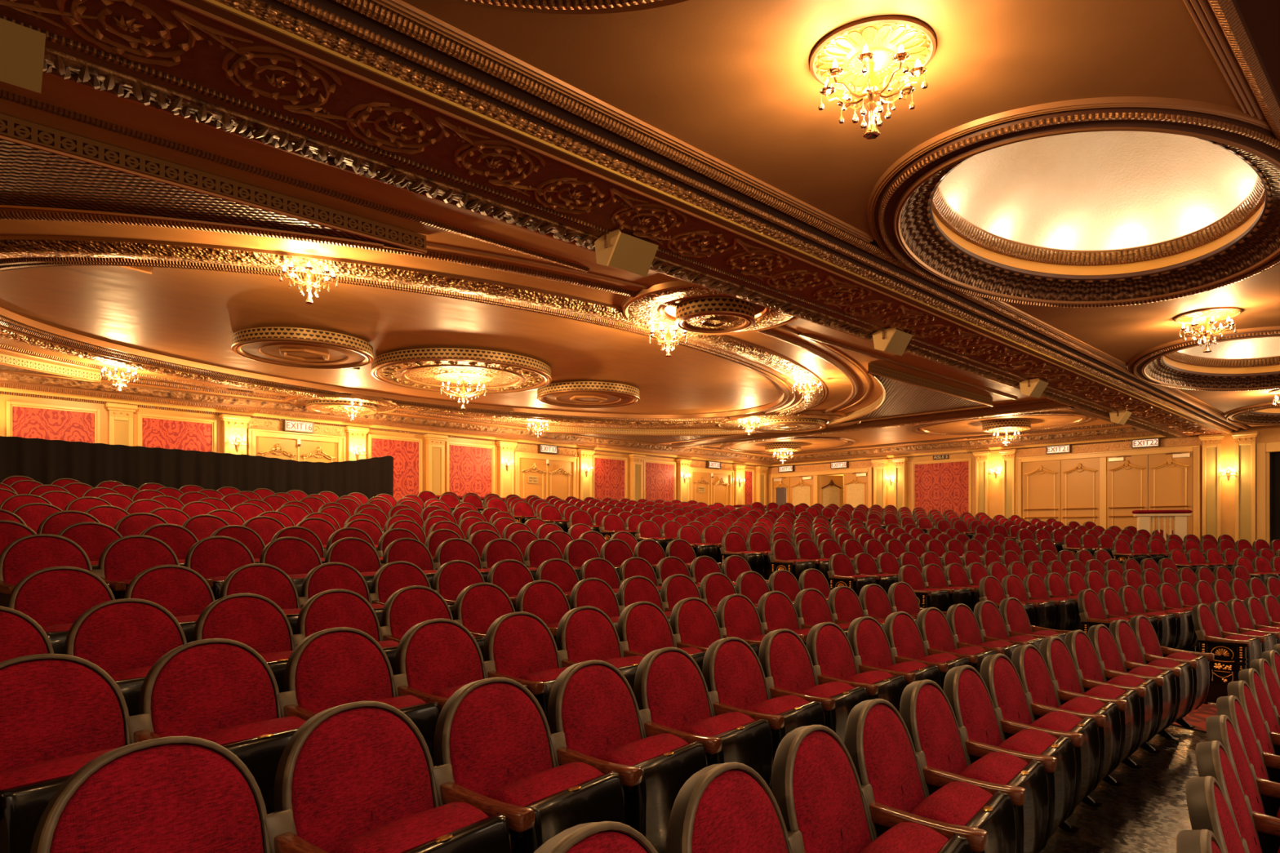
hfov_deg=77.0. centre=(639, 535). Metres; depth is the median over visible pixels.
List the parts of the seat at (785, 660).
frame, backrest, armrest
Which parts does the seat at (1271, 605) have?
frame, backrest, armrest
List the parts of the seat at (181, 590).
frame, backrest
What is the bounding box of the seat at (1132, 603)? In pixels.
[1118,585,1177,648]
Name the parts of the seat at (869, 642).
frame, backrest, armrest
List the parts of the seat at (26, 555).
armrest, backrest, frame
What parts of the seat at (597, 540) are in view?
frame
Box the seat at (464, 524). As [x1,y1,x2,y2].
[457,516,484,538]
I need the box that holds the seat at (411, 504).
[397,500,422,515]
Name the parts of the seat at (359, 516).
backrest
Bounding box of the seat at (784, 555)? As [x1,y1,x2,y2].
[768,538,815,582]
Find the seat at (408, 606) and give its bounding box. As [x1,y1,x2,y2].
[377,585,484,660]
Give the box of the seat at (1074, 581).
[1064,571,1097,595]
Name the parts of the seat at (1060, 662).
frame, backrest, armrest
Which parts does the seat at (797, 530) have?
backrest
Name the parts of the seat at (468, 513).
backrest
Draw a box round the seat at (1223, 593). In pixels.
[1210,579,1243,603]
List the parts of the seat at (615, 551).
frame, backrest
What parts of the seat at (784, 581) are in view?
frame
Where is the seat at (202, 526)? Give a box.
[181,514,229,541]
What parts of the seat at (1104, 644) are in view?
frame, backrest, armrest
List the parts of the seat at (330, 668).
armrest, frame, backrest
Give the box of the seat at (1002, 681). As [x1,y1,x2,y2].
[979,653,1099,852]
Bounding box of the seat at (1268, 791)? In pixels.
[1216,695,1279,817]
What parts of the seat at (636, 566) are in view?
frame, backrest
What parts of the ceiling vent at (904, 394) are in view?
woven panel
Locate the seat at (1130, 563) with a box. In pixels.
[1121,558,1142,575]
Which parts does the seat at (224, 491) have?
frame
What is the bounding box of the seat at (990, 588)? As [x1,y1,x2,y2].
[978,575,1035,626]
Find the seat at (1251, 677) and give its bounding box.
[1238,668,1279,755]
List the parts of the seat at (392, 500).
frame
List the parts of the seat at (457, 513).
frame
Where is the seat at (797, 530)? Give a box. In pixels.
[791,526,813,540]
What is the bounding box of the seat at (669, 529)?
[661,520,681,539]
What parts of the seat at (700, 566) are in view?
frame, backrest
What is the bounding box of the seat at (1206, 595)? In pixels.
[1192,580,1226,652]
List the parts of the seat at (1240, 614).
frame, backrest, armrest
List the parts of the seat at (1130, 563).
frame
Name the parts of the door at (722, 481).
moulding, moulding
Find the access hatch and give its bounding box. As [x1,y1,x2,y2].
[63,265,151,283]
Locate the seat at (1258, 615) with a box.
[1243,596,1279,630]
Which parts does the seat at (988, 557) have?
frame, backrest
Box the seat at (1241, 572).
[1231,565,1251,584]
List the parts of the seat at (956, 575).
frame, backrest, armrest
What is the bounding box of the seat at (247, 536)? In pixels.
[209,524,265,563]
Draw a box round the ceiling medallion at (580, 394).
[536,381,639,408]
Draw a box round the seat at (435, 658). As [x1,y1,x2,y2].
[389,618,528,712]
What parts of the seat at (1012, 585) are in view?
frame, backrest, armrest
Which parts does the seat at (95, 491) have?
backrest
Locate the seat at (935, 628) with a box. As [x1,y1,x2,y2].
[916,607,996,673]
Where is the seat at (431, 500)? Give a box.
[422,498,444,509]
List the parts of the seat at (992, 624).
frame, backrest, armrest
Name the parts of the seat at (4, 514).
backrest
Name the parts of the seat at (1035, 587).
frame, backrest, armrest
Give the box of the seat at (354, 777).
[259,701,511,852]
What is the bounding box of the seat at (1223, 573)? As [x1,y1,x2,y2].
[1213,566,1233,584]
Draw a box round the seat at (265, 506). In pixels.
[241,499,273,511]
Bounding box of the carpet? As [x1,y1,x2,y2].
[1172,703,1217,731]
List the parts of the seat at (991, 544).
backrest, frame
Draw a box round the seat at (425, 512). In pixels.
[420,506,444,522]
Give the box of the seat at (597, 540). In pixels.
[578,530,606,555]
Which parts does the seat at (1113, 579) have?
frame, backrest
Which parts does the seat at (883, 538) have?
frame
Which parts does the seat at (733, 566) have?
frame, backrest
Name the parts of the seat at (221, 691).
armrest, frame, backrest, number plate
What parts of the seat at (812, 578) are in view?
frame, backrest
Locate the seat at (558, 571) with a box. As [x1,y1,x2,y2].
[535,558,579,604]
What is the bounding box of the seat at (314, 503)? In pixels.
[299,496,324,512]
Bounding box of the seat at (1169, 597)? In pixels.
[1155,582,1199,648]
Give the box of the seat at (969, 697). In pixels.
[943,665,1075,852]
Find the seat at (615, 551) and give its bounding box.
[600,538,654,571]
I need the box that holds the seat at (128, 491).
[111,484,139,498]
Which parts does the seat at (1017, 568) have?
frame, backrest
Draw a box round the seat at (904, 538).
[897,533,914,546]
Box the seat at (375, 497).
[366,496,392,507]
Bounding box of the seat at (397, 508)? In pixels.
[387,504,413,519]
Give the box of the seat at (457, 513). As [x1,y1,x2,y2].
[451,506,473,524]
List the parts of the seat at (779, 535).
backrest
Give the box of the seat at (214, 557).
[184,536,255,599]
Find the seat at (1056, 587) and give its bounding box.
[1044,572,1082,631]
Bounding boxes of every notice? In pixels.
[528,475,537,483]
[697,486,705,493]
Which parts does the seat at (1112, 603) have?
frame, backrest, armrest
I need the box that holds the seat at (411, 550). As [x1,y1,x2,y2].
[378,537,436,589]
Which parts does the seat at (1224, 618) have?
frame, backrest, armrest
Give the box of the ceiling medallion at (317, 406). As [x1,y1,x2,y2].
[305,400,377,415]
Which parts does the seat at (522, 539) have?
frame, backrest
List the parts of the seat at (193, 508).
frame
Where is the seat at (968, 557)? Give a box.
[961,551,983,569]
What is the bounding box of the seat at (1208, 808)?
[1185,776,1245,852]
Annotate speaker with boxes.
[0,17,45,93]
[594,229,658,276]
[872,327,912,355]
[1019,377,1048,398]
[1109,409,1132,425]
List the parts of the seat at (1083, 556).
frame, backrest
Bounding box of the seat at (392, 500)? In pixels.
[376,493,396,506]
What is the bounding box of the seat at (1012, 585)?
[1001,574,1056,629]
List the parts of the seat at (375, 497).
backrest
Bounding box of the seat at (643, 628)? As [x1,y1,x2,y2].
[617,601,706,671]
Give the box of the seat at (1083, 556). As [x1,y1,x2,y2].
[1075,549,1093,565]
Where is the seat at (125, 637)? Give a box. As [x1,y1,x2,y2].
[63,598,186,716]
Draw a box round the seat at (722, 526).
[709,521,728,535]
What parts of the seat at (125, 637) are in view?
frame, backrest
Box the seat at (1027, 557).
[1020,550,1047,568]
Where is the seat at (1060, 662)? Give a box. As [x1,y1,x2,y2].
[1039,636,1141,807]
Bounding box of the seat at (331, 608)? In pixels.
[289,589,399,675]
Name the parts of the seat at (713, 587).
frame, backrest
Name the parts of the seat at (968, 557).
frame, backrest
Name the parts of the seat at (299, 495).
frame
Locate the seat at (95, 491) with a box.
[80,487,119,497]
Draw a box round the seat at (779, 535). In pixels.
[769,532,793,548]
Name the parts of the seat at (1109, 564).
frame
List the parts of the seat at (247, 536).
frame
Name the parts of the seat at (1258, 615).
frame, backrest, armrest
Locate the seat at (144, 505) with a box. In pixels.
[124,498,167,514]
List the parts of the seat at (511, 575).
backrest, frame, armrest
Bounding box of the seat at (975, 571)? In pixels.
[965,562,1001,585]
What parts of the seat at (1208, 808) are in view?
frame, backrest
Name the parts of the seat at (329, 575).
frame, backrest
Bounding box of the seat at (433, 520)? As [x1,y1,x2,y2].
[422,515,466,539]
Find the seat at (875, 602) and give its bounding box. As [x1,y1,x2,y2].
[858,583,916,623]
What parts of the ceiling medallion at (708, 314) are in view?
rim moulding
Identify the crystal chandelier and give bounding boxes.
[98,364,138,391]
[279,261,338,304]
[337,401,366,420]
[440,376,486,409]
[526,421,549,438]
[648,324,688,356]
[737,418,760,435]
[772,449,793,463]
[791,381,822,403]
[809,15,936,139]
[991,428,1020,446]
[1173,306,1242,352]
[1268,388,1279,405]
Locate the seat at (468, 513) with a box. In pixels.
[457,511,487,525]
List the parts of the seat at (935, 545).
frame, backrest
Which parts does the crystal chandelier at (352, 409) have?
stem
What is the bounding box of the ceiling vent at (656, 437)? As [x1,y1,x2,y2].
[544,426,756,444]
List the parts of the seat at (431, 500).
backrest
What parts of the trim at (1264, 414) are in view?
oval moulding, oval moulding, oval moulding, oval moulding, oval moulding, oval moulding, oval moulding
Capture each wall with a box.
[0,394,769,505]
[769,413,1279,545]
[822,474,843,475]
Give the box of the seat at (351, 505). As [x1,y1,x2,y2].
[334,497,359,515]
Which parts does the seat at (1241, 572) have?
frame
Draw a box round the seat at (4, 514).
[0,508,26,525]
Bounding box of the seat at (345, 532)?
[322,527,382,564]
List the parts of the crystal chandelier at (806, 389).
stem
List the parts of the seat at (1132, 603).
frame, backrest, armrest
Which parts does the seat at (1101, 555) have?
frame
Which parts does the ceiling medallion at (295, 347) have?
hexagonal plate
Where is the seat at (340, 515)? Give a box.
[318,506,350,528]
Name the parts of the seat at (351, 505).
frame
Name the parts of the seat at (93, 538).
frame, backrest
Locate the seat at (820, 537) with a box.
[814,532,835,548]
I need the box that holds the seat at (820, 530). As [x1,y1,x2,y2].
[812,526,831,542]
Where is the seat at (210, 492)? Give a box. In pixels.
[197,488,223,499]
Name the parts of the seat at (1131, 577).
frame, backrest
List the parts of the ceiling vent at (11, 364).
woven panel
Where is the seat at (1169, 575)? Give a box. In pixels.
[1159,568,1180,588]
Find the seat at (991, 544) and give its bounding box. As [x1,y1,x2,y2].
[982,538,1003,556]
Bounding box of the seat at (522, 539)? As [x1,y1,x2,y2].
[507,529,537,560]
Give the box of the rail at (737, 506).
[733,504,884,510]
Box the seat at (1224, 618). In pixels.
[1209,600,1276,653]
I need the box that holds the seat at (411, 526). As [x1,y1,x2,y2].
[387,520,426,544]
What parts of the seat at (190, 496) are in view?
frame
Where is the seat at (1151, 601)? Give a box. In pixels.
[1137,583,1194,649]
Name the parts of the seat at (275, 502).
frame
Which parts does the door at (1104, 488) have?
moulding, moulding, moulding, moulding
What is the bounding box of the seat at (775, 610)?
[757,591,811,646]
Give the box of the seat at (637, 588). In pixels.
[617,575,671,623]
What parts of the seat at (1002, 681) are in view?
frame, backrest, armrest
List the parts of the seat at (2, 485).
backrest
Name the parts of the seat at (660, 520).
frame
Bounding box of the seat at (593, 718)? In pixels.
[546,659,707,852]
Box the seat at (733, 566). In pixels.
[721,555,768,585]
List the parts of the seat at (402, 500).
backrest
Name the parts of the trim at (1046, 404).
beam moulding, beam moulding, beam moulding, cross moulding, cross moulding, cross moulding, cross moulding, beam moulding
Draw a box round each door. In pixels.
[247,417,345,462]
[514,443,578,499]
[689,460,733,506]
[768,460,873,507]
[1015,435,1201,542]
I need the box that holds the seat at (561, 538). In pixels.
[544,530,573,559]
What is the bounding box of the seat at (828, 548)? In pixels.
[818,538,853,563]
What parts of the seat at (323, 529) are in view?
backrest, frame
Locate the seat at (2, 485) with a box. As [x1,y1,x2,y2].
[0,482,17,493]
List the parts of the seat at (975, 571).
frame, backrest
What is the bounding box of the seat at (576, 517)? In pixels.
[566,510,600,532]
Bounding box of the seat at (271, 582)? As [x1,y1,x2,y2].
[219,563,301,634]
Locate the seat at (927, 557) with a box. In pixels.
[920,551,944,573]
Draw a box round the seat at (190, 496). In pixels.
[177,491,208,504]
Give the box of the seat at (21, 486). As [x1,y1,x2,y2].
[9,480,43,494]
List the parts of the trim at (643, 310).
oval moulding, oval moulding, oval moulding, oval moulding, oval moulding, oval moulding, oval moulding, oval moulding, oval moulding, oval moulding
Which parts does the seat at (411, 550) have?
frame, backrest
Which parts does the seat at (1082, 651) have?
frame, backrest, armrest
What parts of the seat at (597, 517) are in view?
backrest, frame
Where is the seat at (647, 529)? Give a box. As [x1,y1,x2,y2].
[635,520,674,552]
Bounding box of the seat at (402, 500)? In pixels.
[395,497,419,506]
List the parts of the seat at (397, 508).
backrest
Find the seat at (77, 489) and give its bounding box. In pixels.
[62,482,93,497]
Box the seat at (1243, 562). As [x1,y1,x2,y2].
[1234,556,1274,582]
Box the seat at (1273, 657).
[1261,649,1279,687]
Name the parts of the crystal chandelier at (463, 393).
stem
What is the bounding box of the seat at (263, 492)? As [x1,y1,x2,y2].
[253,488,275,498]
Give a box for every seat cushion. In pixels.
[0,746,119,790]
[40,622,73,631]
[89,560,98,564]
[106,666,152,680]
[118,579,132,599]
[174,614,199,622]
[177,559,185,563]
[190,715,306,744]
[205,576,226,591]
[260,650,293,662]
[281,608,301,614]
[288,573,307,577]
[331,801,488,852]
[360,571,377,575]
[370,603,384,608]
[371,694,425,708]
[377,640,399,648]
[422,569,436,573]
[431,684,466,697]
[478,568,489,571]
[486,762,603,852]
[518,666,568,697]
[546,622,559,638]
[596,733,688,824]
[603,655,644,667]
[608,616,619,622]
[612,588,618,592]
[652,537,669,538]
[663,611,671,616]
[679,646,702,653]
[680,711,755,760]
[700,643,711,647]
[737,551,756,553]
[745,634,765,640]
[745,694,809,737]
[786,559,809,575]
[792,627,811,635]
[799,681,854,719]
[811,559,829,560]
[836,622,850,629]
[844,670,893,683]
[847,574,869,582]
[859,822,948,852]
[869,573,892,576]
[875,618,884,623]
[883,660,927,672]
[910,781,992,826]
[917,588,941,591]
[918,653,959,687]
[940,586,963,589]
[948,645,986,654]
[959,751,1027,784]
[963,585,978,609]
[977,640,1012,647]
[997,728,1057,754]
[1004,635,1036,641]
[1022,599,1047,626]
[1027,630,1058,635]
[1030,711,1082,731]
[1045,597,1068,628]
[1058,696,1105,713]
[1064,595,1077,629]
[1083,684,1125,698]
[1104,617,1130,621]
[1106,674,1145,686]
[1124,613,1149,617]
[1127,666,1163,676]
[1143,611,1167,615]
[1146,658,1180,667]
[1161,608,1185,612]
[1165,652,1197,660]
[1180,607,1192,609]
[1223,635,1250,640]
[1240,631,1266,635]
[1256,626,1279,631]
[1276,807,1279,817]
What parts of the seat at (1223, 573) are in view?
frame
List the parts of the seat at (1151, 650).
frame, backrest, armrest, armrest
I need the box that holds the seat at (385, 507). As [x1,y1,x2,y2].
[367,499,391,517]
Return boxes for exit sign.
[282,419,313,433]
[537,444,557,453]
[706,461,720,469]
[777,465,795,472]
[830,461,848,469]
[1045,444,1071,454]
[1131,437,1159,448]
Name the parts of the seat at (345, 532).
frame, backrest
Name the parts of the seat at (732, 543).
aisle panel, armrest, backrest, frame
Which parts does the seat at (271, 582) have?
frame, backrest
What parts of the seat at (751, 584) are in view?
frame, backrest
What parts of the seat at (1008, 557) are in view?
frame, backrest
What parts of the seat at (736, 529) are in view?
frame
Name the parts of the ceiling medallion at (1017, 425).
rim moulding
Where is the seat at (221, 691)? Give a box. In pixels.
[123,638,306,813]
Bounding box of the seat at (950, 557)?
[941,551,966,571]
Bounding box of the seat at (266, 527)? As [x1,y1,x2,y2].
[242,515,285,546]
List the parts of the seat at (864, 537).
backrest, frame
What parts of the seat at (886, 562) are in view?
armrest, frame, backrest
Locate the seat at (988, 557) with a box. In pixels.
[981,551,1008,569]
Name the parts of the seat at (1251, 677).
frame, backrest, armrest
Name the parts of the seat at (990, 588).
backrest, frame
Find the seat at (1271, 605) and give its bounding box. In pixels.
[1260,595,1279,626]
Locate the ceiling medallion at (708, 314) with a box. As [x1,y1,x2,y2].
[675,297,755,333]
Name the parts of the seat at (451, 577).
armrest, frame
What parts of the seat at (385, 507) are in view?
frame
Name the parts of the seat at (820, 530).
backrest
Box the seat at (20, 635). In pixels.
[0,605,53,662]
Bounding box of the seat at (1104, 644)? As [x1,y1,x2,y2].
[1087,624,1177,768]
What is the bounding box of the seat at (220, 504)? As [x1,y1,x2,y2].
[198,497,231,510]
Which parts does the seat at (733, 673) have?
frame, backrest, armrest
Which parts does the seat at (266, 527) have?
frame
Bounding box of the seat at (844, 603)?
[827,586,884,629]
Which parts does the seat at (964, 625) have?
frame, backrest, armrest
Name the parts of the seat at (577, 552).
backrest, frame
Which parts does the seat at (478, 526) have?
backrest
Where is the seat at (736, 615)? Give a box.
[715,593,765,648]
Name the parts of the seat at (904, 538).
frame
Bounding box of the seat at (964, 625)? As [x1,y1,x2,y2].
[946,603,1021,660]
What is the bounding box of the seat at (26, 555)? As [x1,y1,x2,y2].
[0,533,111,607]
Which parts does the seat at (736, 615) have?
frame, armrest, backrest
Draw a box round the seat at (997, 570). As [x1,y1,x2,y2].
[986,561,1009,583]
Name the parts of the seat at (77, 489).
frame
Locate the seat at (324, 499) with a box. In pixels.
[306,493,329,503]
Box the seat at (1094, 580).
[1084,570,1118,594]
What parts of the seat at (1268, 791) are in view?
frame, backrest, armrest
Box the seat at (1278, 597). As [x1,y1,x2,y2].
[1276,594,1279,604]
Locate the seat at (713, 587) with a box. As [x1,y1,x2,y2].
[699,572,757,611]
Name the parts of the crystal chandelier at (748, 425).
stem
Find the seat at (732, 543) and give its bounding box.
[720,532,764,576]
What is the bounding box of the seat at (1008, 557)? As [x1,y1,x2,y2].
[1000,550,1027,568]
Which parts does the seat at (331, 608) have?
frame, backrest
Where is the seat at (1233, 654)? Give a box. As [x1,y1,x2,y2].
[1191,604,1262,704]
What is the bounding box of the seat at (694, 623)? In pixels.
[670,597,759,657]
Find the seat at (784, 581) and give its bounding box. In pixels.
[768,569,800,603]
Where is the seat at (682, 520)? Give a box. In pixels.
[672,515,690,526]
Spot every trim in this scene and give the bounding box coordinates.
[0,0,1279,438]
[0,89,1075,449]
[0,211,870,433]
[0,371,773,467]
[443,0,688,14]
[720,408,1121,454]
[769,423,1185,467]
[1127,325,1279,391]
[1222,401,1279,425]
[1256,441,1279,546]
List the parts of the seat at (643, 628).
armrest, frame, backrest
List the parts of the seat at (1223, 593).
frame, backrest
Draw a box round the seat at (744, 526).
[730,521,749,536]
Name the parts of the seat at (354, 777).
armrest, frame, backrest, number plate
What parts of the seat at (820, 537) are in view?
backrest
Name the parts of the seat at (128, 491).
frame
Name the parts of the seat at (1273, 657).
frame, backrest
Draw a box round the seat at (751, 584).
[735,570,794,606]
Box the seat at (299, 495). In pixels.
[285,489,307,501]
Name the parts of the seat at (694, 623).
armrest, frame, backrest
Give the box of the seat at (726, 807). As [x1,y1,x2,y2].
[666,762,791,852]
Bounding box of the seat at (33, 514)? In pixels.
[12,502,62,533]
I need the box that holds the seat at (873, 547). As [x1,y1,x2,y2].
[863,538,898,561]
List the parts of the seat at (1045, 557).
frame, backrest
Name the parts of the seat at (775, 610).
frame, backrest, armrest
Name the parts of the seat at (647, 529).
armrest, frame, backrest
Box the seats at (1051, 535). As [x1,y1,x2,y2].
[402,490,1279,580]
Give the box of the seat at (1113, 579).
[1102,569,1137,592]
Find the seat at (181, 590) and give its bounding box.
[124,564,215,643]
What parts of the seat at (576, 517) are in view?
backrest, frame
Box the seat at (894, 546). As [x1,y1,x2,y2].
[884,538,920,559]
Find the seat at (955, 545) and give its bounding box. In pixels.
[945,538,981,558]
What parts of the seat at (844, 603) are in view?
armrest, frame, backrest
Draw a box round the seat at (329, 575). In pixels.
[295,562,384,626]
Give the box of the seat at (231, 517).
[206,509,244,525]
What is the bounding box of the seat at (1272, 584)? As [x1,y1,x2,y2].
[1263,576,1279,598]
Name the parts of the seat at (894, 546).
frame, backrest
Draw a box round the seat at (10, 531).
[0,520,36,554]
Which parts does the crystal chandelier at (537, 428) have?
stem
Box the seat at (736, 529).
[725,525,747,542]
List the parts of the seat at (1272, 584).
frame, backrest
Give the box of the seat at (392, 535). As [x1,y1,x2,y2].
[376,528,435,562]
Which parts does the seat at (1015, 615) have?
frame, backrest, armrest, armrest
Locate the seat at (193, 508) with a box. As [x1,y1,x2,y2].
[179,501,217,517]
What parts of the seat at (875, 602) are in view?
armrest, frame, backrest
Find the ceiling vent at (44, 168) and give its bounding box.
[0,113,426,253]
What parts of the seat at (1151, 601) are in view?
frame, backrest, armrest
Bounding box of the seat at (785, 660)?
[758,628,868,744]
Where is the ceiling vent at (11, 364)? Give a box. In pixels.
[0,353,101,382]
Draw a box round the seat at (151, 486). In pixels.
[137,482,165,490]
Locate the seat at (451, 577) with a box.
[432,560,484,603]
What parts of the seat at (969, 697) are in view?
frame, backrest, armrest, number plate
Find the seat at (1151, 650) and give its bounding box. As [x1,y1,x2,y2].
[1129,615,1214,740]
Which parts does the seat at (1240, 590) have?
frame, backrest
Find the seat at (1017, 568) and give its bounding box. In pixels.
[1007,560,1029,582]
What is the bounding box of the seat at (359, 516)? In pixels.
[343,513,382,530]
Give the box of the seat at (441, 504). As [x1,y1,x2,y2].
[426,501,452,513]
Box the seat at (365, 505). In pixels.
[353,503,382,515]
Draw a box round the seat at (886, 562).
[875,551,900,575]
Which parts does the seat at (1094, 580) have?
frame, backrest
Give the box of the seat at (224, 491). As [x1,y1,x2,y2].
[217,486,240,496]
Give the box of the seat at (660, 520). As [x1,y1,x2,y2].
[649,515,668,531]
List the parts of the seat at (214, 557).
armrest, frame, backrest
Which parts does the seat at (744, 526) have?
frame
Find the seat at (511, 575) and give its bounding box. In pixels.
[486,559,534,612]
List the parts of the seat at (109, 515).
frame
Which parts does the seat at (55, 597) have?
frame, backrest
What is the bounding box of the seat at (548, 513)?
[536,505,568,533]
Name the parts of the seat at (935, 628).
frame, backrest, armrest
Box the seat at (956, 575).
[944,563,980,613]
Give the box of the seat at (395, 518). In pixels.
[382,515,416,533]
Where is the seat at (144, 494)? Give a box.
[130,489,165,501]
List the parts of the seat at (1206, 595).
frame, backrest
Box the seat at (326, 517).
[302,512,340,530]
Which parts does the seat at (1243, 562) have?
backrest, frame, aisle panel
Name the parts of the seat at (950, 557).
frame, backrest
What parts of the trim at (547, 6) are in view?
oval moulding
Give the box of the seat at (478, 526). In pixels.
[465,521,501,541]
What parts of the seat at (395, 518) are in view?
backrest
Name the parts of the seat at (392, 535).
backrest, frame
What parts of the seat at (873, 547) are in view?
backrest, frame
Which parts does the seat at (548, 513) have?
backrest, frame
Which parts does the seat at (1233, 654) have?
frame, backrest, aisle panel, armrest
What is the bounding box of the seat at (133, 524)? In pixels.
[114,512,168,537]
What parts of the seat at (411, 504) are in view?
frame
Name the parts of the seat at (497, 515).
backrest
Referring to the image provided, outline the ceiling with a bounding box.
[0,0,1279,453]
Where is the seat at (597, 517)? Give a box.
[592,510,611,526]
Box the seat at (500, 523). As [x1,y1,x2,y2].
[492,517,515,538]
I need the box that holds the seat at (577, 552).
[564,538,619,575]
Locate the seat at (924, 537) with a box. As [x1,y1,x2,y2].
[916,533,933,547]
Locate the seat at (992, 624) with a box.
[973,600,1044,650]
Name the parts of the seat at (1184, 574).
frame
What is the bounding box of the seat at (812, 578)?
[798,568,858,600]
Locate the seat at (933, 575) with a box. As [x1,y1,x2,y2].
[921,564,972,609]
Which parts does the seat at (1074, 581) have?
frame, backrest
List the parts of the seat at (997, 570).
frame, backrest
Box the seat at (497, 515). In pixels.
[488,511,516,524]
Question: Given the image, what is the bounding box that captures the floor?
[1040,645,1216,852]
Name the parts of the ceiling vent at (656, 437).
woven panel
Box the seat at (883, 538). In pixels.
[877,533,894,547]
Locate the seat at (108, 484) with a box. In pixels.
[95,480,124,488]
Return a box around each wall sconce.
[231,433,247,451]
[353,444,366,459]
[505,457,514,471]
[585,463,593,475]
[684,472,691,482]
[739,476,745,486]
[884,474,893,485]
[989,466,999,478]
[1220,466,1235,480]
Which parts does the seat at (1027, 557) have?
frame, backrest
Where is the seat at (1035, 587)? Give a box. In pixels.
[1022,573,1076,631]
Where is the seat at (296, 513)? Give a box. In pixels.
[275,504,309,525]
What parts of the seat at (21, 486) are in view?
frame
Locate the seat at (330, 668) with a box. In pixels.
[274,626,439,766]
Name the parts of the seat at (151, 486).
backrest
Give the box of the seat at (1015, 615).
[999,597,1070,642]
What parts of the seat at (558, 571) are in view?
frame, backrest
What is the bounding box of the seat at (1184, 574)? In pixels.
[1177,567,1198,586]
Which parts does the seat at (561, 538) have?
backrest, frame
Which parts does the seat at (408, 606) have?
armrest, frame, backrest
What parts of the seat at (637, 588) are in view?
frame, backrest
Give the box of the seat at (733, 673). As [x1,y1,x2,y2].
[702,636,825,790]
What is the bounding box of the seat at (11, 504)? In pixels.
[0,493,51,512]
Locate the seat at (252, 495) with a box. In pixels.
[235,490,262,500]
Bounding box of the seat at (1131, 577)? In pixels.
[1122,568,1144,591]
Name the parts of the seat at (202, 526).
frame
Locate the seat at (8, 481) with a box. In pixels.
[0,475,35,485]
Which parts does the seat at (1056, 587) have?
frame, backrest, armrest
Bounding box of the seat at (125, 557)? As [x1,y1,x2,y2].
[90,534,179,599]
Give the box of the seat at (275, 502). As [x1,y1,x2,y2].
[261,495,288,511]
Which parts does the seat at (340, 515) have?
frame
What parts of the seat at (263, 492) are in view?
frame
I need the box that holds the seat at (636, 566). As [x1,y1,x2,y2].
[618,556,661,594]
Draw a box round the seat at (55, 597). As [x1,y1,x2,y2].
[7,566,115,653]
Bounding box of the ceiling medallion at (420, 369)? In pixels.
[370,347,551,394]
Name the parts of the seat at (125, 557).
armrest, backrest, frame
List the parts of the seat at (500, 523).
frame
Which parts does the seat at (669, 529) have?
backrest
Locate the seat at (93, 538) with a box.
[57,521,122,569]
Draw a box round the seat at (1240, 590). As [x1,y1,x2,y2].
[1228,577,1260,601]
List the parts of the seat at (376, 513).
frame, backrest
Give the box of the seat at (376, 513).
[356,507,387,532]
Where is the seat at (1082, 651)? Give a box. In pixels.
[1064,630,1159,786]
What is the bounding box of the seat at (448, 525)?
[427,520,465,539]
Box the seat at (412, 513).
[393,508,423,528]
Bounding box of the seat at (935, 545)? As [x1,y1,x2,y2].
[925,538,961,559]
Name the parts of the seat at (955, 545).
frame, backrest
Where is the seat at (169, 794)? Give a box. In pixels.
[30,736,271,852]
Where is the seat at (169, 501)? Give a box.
[150,495,184,509]
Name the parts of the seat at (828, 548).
frame, backrest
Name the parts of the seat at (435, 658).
armrest, frame, backrest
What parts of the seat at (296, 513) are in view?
frame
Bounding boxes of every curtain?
[0,435,393,499]
[1270,452,1279,542]
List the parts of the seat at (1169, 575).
frame, backrest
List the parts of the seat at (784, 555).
aisle panel, armrest, frame, backrest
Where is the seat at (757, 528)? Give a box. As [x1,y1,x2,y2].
[748,525,770,542]
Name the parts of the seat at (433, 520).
backrest, frame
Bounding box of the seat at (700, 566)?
[689,555,735,588]
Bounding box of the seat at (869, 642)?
[847,616,941,687]
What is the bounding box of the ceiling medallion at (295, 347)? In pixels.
[231,327,373,368]
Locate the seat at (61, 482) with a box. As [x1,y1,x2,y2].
[49,478,80,487]
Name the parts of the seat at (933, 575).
frame, backrest, armrest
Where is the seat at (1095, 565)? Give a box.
[1084,559,1105,577]
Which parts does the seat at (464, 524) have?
frame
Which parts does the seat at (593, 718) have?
armrest, frame, backrest, number plate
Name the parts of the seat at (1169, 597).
frame, backrest, armrest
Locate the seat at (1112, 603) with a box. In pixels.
[1097,586,1158,638]
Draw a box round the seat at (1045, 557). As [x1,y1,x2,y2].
[1038,550,1057,567]
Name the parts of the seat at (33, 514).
frame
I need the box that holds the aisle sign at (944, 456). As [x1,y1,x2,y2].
[933,454,948,459]
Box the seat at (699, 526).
[687,520,705,537]
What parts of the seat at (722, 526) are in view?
frame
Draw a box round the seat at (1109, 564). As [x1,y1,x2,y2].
[1103,559,1124,577]
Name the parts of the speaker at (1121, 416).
plate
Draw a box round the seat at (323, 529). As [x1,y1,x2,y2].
[295,517,336,551]
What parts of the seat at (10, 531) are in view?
frame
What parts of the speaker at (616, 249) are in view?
plate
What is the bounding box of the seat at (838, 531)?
[832,527,850,541]
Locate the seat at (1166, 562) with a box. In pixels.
[1158,557,1177,573]
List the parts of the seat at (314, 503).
frame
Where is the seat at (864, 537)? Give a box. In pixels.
[857,533,875,548]
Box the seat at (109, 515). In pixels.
[84,505,129,528]
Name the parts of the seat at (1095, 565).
frame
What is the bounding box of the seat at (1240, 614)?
[1226,598,1279,644]
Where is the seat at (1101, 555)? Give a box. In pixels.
[1093,549,1111,565]
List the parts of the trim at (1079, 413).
oval moulding, oval moulding, oval moulding, oval moulding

